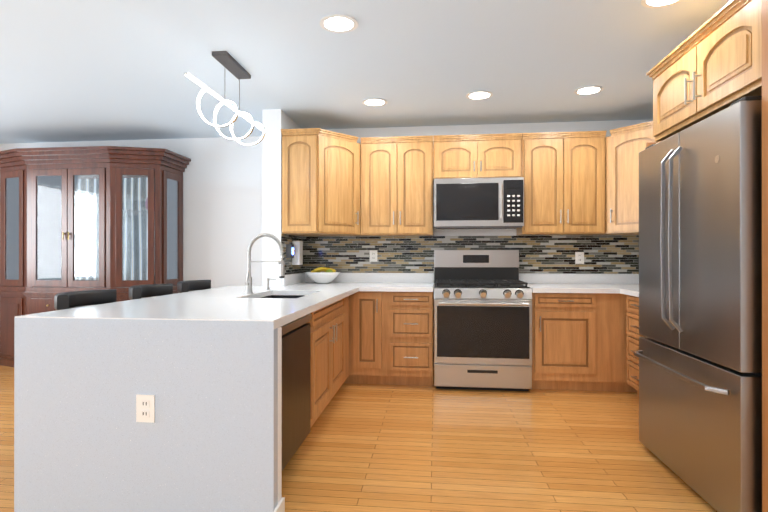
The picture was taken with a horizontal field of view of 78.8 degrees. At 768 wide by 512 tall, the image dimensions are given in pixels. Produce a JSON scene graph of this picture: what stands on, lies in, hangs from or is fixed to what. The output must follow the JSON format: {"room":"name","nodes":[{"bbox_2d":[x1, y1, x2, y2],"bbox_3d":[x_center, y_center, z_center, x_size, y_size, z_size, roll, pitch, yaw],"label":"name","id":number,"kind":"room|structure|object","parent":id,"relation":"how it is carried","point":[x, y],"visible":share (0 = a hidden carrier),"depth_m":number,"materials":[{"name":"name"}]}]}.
{"room":"kitchen","nodes":[
{"label":"kitchen","id":0,"kind":"room"},
{"bbox_2d":[0,109,652,290],"bbox_3d":[-1.450,-0.092,1.132,7.950,2.550,8.540,0,0,6],"label":"wall","id":1,"kind":"structure","parent":0,"point":[232,199],"depth_m":5.33,"materials":[{"name":"white paint"}]},
{"bbox_2d":[281,233,304,274],"bbox_3d":[-0.911,-0.016,4.673,0.007,0.386,0.692,0,0,6],"label":"tile backsplash","id":2,"kind":"structure","parent":1,"relation":"attached to","point":[285,238],"depth_m":4.59,"materials":[{"name":"tile"}]},
{"bbox_2d":[286,244,293,257],"bbox_3d":[-0.900,-0.046,4.482,0.055,0.130,0.080,0,0,6],"label":"gadget","id":3,"kind":"object","parent":2,"relation":"attached to","point":[289,250],"visible":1,"depth_m":4.44,"materials":[{"name":"grey"}]},
{"bbox_2d":[292,241,302,264],"bbox_3d":[-0.866,-0.031,4.674,0.081,0.240,0.110,0,0,6],"label":"wall-mounted dispenser","id":4,"kind":"object","parent":2,"relation":"attached to","point":[297,259],"visible":0.96,"depth_m":4.62,"materials":[{"name":"white plastic"}]},
{"bbox_2d":[281,128,362,236],"bbox_3d":[-0.578,-0.691,4.640,0.676,0.960,0.730,0,0,6],"label":"upper cabinet","id":5,"kind":"object","parent":1,"relation":"attached to","point":[321,182],"visible":1,"depth_m":4.33,"materials":[{"name":"brown wood"}]},
{"bbox_2d":[360,136,432,235],"bbox_3d":[0.139,-0.691,4.741,0.714,0.960,0.374,0,0,6],"label":"upper cabinet","id":6,"kind":"object","parent":1,"relation":"attached to","point":[397,186],"visible":1,"depth_m":4.59,"materials":[{"name":"brown wood"}]},
{"bbox_2d":[305,235,638,273],"bbox_3d":[0.968,0.050,4.835,3.708,0.518,0.007,0,0,6],"label":"tile backsplash","id":7,"kind":"structure","parent":1,"relation":"attached to","point":[611,254],"depth_m":4.83,"materials":[{"name":"tile"}]},
{"bbox_2d":[370,250,376,261],"bbox_3d":[-0.111,0.000,4.945,0.084,0.120,0.010,0,0,6],"label":"electrical outlet","id":8,"kind":"object","parent":7,"relation":"attached to","point":[373,255],"visible":1,"depth_m":4.94,"materials":[{"name":"white plastic"}]},
{"bbox_2d":[575,252,583,263],"bbox_3d":[1.976,0.019,4.716,0.084,0.120,0.010,0,0,6],"label":"electrical outlet","id":9,"kind":"object","parent":7,"relation":"attached to","point":[579,257],"visible":1,"depth_m":4.71,"materials":[{"name":"white plastic"}]},
{"bbox_2d":[433,133,521,184],"bbox_3d":[0.916,-0.958,4.656,0.843,0.426,0.374,0,0,6],"label":"upper cabinet","id":10,"kind":"object","parent":1,"relation":"attached to","point":[480,156],"visible":1,"depth_m":4.51,"materials":[{"name":"brown wood"}]},
{"bbox_2d":[434,177,523,228],"bbox_3d":[0.911,-0.501,4.596,0.834,0.470,0.492,0,0,6],"label":"microwave","id":11,"kind":"object","parent":10,"relation":"attached to","point":[478,203],"visible":1,"depth_m":4.40,"materials":[{"name":"silver metal"}]},
{"bbox_2d":[517,131,606,234],"bbox_3d":[1.719,-0.691,4.567,0.763,0.960,0.374,0,0,6],"label":"upper cabinet","id":12,"kind":"object","parent":1,"relation":"attached to","point":[563,174],"visible":1,"depth_m":4.42,"materials":[{"name":"brown wood"}]},
{"bbox_2d":[599,121,660,234],"bbox_3d":[2.429,-0.691,4.322,0.686,0.960,0.706,0,0,6],"label":"upper cabinet","id":13,"kind":"object","parent":1,"relation":"attached to","point":[625,146],"visible":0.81,"depth_m":4.26,"materials":[{"name":"brown wood"}]},
{"bbox_2d":[646,0,761,141],"bbox_3d":[2.066,-0.935,2.379,0.984,0.440,1.053,0,0,6],"label":"upper cabinet","id":14,"kind":"object","parent":1,"relation":"attached to","point":[712,65],"visible":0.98,"depth_m":2.30,"materials":[{"name":"brown wood"}]},
{"bbox_2d":[0,365,716,511],"bbox_3d":[-1.445,1.213,1.180,8.110,0.060,8.600,0,0,6],"label":"floor","id":15,"kind":"structure","parent":0,"point":[384,448],"depth_m":2.76,"materials":[{"name":"brown wood"}]},
{"bbox_2d":[0,290,67,366],"bbox_3d":[-3.965,0.810,5.264,0.540,0.760,0.619,0,0,6],"label":"base cabinet","id":16,"kind":"object","parent":15,"relation":"on","point":[20,303],"depth_m":5.03,"materials":[{"name":"brown wood"}]},
{"bbox_2d":[32,290,84,313],"bbox_3d":[-3.490,0.810,5.212,0.415,0.760,0.619,0,0,6],"label":"base cabinet","id":17,"kind":"object","parent":15,"relation":"on","point":[41,303],"depth_m":4.92,"materials":[{"name":"brown wood"}]},
{"bbox_2d":[54,289,116,309],"bbox_3d":[-1.703,0.702,2.818,0.440,0.971,0.488,0,0,6],"label":"stool","id":18,"kind":"object","parent":15,"relation":"on","point":[69,300],"visible":0.17,"depth_m":2.88,"materials":[{"name":"black leather"}]},
{"bbox_2d":[85,290,128,305],"bbox_3d":[-3.077,0.810,5.166,0.415,0.760,0.619,0,0,6],"label":"base cabinet","id":19,"kind":"object","parent":15,"relation":"on","point":[118,291],"depth_m":4.86,"materials":[{"name":"brown wood"}]},
{"bbox_2d":[117,290,178,301],"bbox_3d":[-2.603,0.810,5.114,0.540,0.760,0.619,0,0,6],"label":"base cabinet","id":20,"kind":"object","parent":15,"relation":"on","point":[120,297],"depth_m":4.86,"materials":[{"name":"brown wood"}]},
{"bbox_2d":[129,283,172,299],"bbox_3d":[-1.632,0.703,3.465,0.440,0.971,0.488,0,0,6],"label":"stool","id":21,"kind":"object","parent":15,"relation":"on","point":[143,291],"visible":0.15,"depth_m":3.54,"materials":[{"name":"black leather"}]},
{"bbox_2d":[177,280,210,292],"bbox_3d":[-1.563,0.704,4.091,0.440,0.971,0.488,0,0,6],"label":"stool","id":22,"kind":"object","parent":15,"relation":"on","point":[188,286],"visible":0.17,"depth_m":4.18,"materials":[{"name":"black leather"}]},
{"bbox_2d":[274,326,284,511],"bbox_3d":[-0.843,0.751,2.090,0.788,0.868,0.107,0,0,6],"label":"wall","id":23,"kind":"structure","parent":15,"relation":"on","point":[280,506],"depth_m":2.07,"materials":[{"name":"white paint"}]},
{"bbox_2d":[282,314,311,469],"bbox_3d":[-0.811,0.750,2.545,0.672,0.861,0.721,0,0,6],"label":"dishwasher","id":24,"kind":"object","parent":15,"relation":"on","point":[295,382],"visible":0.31,"depth_m":2.56,"materials":[{"name":"black"}]},
{"bbox_2d":[310,323,323,426],"bbox_3d":[-0.742,0.877,3.417,0.444,0.620,0.724,0,0,6],"label":"base cabinet","id":25,"kind":"object","parent":15,"relation":"on","point":[316,332],"depth_m":3.02,"materials":[{"name":"brown wood"}]},
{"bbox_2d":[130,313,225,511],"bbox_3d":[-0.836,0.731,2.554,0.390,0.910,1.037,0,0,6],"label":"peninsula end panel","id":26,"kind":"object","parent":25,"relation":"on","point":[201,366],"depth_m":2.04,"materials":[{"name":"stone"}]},
{"bbox_2d":[136,394,154,422],"bbox_3d":[-1.048,0.670,2.051,0.084,0.120,0.010,0,0,6],"label":"outlet","id":27,"kind":"object","parent":26,"relation":"attached to","point":[145,408],"visible":1,"depth_m":2.05,"materials":[{"name":"white plastic"}]},
{"bbox_2d":[304,295,348,406],"bbox_3d":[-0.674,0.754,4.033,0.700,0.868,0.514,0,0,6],"label":"base cabinet","id":28,"kind":"object","parent":15,"relation":"on","point":[329,349],"depth_m":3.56,"materials":[{"name":"brown wood"}]},
{"bbox_2d":[344,291,359,383],"bbox_3d":[-0.550,0.755,4.642,0.731,0.868,0.716,0,0,6],"label":"base cabinet","id":29,"kind":"object","parent":15,"relation":"on","point":[354,299],"depth_m":4.26,"materials":[{"name":"brown wood"}]},
{"bbox_2d":[14,273,361,511],"bbox_3d":[-0.909,0.682,3.542,1.230,1.010,2.984,0,0,6],"label":"countertop","id":30,"kind":"structure","parent":29,"relation":"on","point":[72,365],"depth_m":2.09,"materials":[{"name":"stone"}]},
{"bbox_2d":[245,233,284,293],"bbox_3d":[-0.878,0.053,3.421,0.303,0.447,0.088,0,0,6],"label":"faucet","id":31,"kind":"object","parent":30,"relation":"on","point":[248,282],"visible":1,"depth_m":3.42,"materials":[{"name":"silver metal"}]},
{"bbox_2d":[265,278,275,289],"bbox_3d":[-0.939,0.230,3.872,0.092,0.094,0.044,0,0,6],"label":"soap dispenser","id":32,"kind":"object","parent":30,"relation":"on","point":[267,280],"visible":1,"depth_m":3.86,"materials":[{"name":"silver metal"}]},
{"bbox_2d":[262,295,303,297],"bbox_3d":[-0.742,0.425,3.418,0.436,0.214,0.716,0,0,6],"label":"sink","id":33,"kind":"object","parent":30,"relation":"in","point":[284,296],"visible":0.02,"depth_m":3.77,"materials":[{"name":"silver metal"}]},
{"bbox_2d":[306,267,339,283],"bbox_3d":[-0.623,0.196,4.773,0.356,0.166,0.330,0,0,6],"label":"fruit bowl","id":34,"kind":"object","parent":30,"relation":"on","point":[322,275],"visible":1,"depth_m":4.68,"materials":[{"name":"white ceramic"}]},
{"bbox_2d":[362,273,433,291],"bbox_3d":[0.151,0.249,4.546,0.659,0.140,0.759,0,0,6],"label":"countertop","id":35,"kind":"structure","parent":29,"relation":"on","point":[377,282],"depth_m":4.86,"materials":[{"name":"stone"}]},
{"bbox_2d":[360,291,387,384],"bbox_3d":[-0.088,0.755,4.591,0.313,0.868,0.716,0,0,6],"label":"base cabinet","id":36,"kind":"object","parent":15,"relation":"on","point":[373,305],"depth_m":4.24,"materials":[{"name":"brown wood"}]},
{"bbox_2d":[388,291,433,385],"bbox_3d":[0.273,0.755,4.551,0.414,0.868,0.716,0,0,6],"label":"base cabinet","id":37,"kind":"object","parent":15,"relation":"on","point":[391,338],"depth_m":4.20,"materials":[{"name":"brown wood"}]},
{"bbox_2d":[434,250,531,390],"bbox_3d":[0.898,0.564,4.415,0.847,1.250,0.818,0,0,6],"label":"stove","id":38,"kind":"object","parent":15,"relation":"on","point":[482,319],"visible":1,"depth_m":4.09,"materials":[{"name":"silver metal"}]},
{"bbox_2d":[532,293,599,390],"bbox_3d":[1.597,0.755,4.406,0.530,0.868,0.716,0,0,6],"label":"base cabinet","id":39,"kind":"object","parent":15,"relation":"on","point":[579,341],"depth_m":4.06,"materials":[{"name":"brown wood"}]},
{"bbox_2d":[519,273,617,292],"bbox_3d":[1.680,0.249,4.378,0.706,0.140,0.759,0,0,6],"label":"countertop","id":40,"kind":"structure","parent":39,"relation":"on","point":[539,283],"depth_m":4.67,"materials":[{"name":"stone"}]},
{"bbox_2d":[600,293,636,391],"bbox_3d":[2.286,0.755,4.330,0.972,0.868,0.716,0,0,6],"label":"base cabinet","id":41,"kind":"object","parent":15,"relation":"on","point":[613,309],"depth_m":4.03,"materials":[{"name":"brown wood"}]},
{"bbox_2d":[626,295,645,396],"bbox_3d":[2.310,0.753,3.414,0.724,0.868,1.050,0,0,6],"label":"base cabinet","id":42,"kind":"object","parent":15,"relation":"on","point":[632,306],"visible":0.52,"depth_m":3.81,"materials":[{"name":"brown wood"}]},
{"bbox_2d":[618,274,638,296],"bbox_3d":[2.343,0.248,3.785,0.743,0.140,1.793,0,0,6],"label":"countertop","id":43,"kind":"structure","parent":42,"relation":"on","point":[628,284],"depth_m":4.57,"materials":[{"name":"stone"}]},
{"bbox_2d":[634,96,761,511],"bbox_3d":[1.991,0.258,2.374,1.080,1.855,0.978,0,0,6],"label":"fridge","id":44,"kind":"object","parent":15,"relation":"on","point":[698,353],"visible":0.92,"depth_m":2.18,"materials":[{"name":"silver metal"}]},
{"bbox_2d":[646,0,767,511],"bbox_3d":[2.073,0.015,2.351,0.964,2.340,1.092,0,0,6],"label":"panel","id":45,"kind":"object","parent":15,"relation":"on","point":[764,255],"visible":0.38,"depth_m":1.89,"materials":[{"name":"brown wood"}]},
{"bbox_2d":[0,0,729,143],"bbox_3d":[-1.445,-1.417,1.184,8.110,0.100,8.600,0,0,6],"label":"ceiling","id":46,"kind":"structure","parent":0,"point":[88,70],"depth_m":3.29,"materials":[{"name":"white paint"}]},
{"bbox_2d":[184,51,265,145],"bbox_3d":[-1.075,-1.096,3.316,0.236,0.534,1.240,0,0,6],"label":"pendant light","id":47,"kind":"object","parent":46,"relation":"hanging from","point":[230,63],"visible":1,"depth_m":3.26,"materials":[{"name":"grey"}]},
{"bbox_2d":[320,14,357,32],"bbox_3d":[-0.264,-1.359,2.734,0.227,0.009,0.210,0,0,6],"label":"recessed light","id":48,"kind":"object","parent":46,"relation":"in","point":[338,23],"visible":1,"depth_m":2.72,"materials":[{"name":"white plastic"}]},
{"bbox_2d":[362,98,387,105],"bbox_3d":[-0.081,-1.357,4.123,0.227,0.009,0.210,0,0,6],"label":"recessed light","id":49,"kind":"object","parent":46,"relation":"in","point":[374,102],"visible":0.94,"depth_m":4.12,"materials":[{"name":"white plastic"}]},
{"bbox_2d":[466,91,492,99],"bbox_3d":[0.805,-1.357,3.945,0.227,0.009,0.210,0,0,6],"label":"recessed light","id":50,"kind":"object","parent":46,"relation":"in","point":[477,95],"visible":0.98,"depth_m":3.94,"materials":[{"name":"white plastic"}]},
{"bbox_2d":[574,85,603,94],"bbox_3d":[1.677,-1.357,3.829,0.227,0.009,0.210,0,0,6],"label":"recessed light","id":51,"kind":"object","parent":46,"relation":"in","point":[589,90],"visible":0.94,"depth_m":3.82,"materials":[{"name":"white plastic"}]},
{"bbox_2d":[641,0,681,7],"bbox_3d":[1.476,-1.359,2.453,0.227,0.009,0.210,0,0,6],"label":"recessed light","id":52,"kind":"object","parent":46,"relation":"in","point":[654,3],"visible":1,"depth_m":2.51,"materials":[{"name":"white plastic"}]}
]}

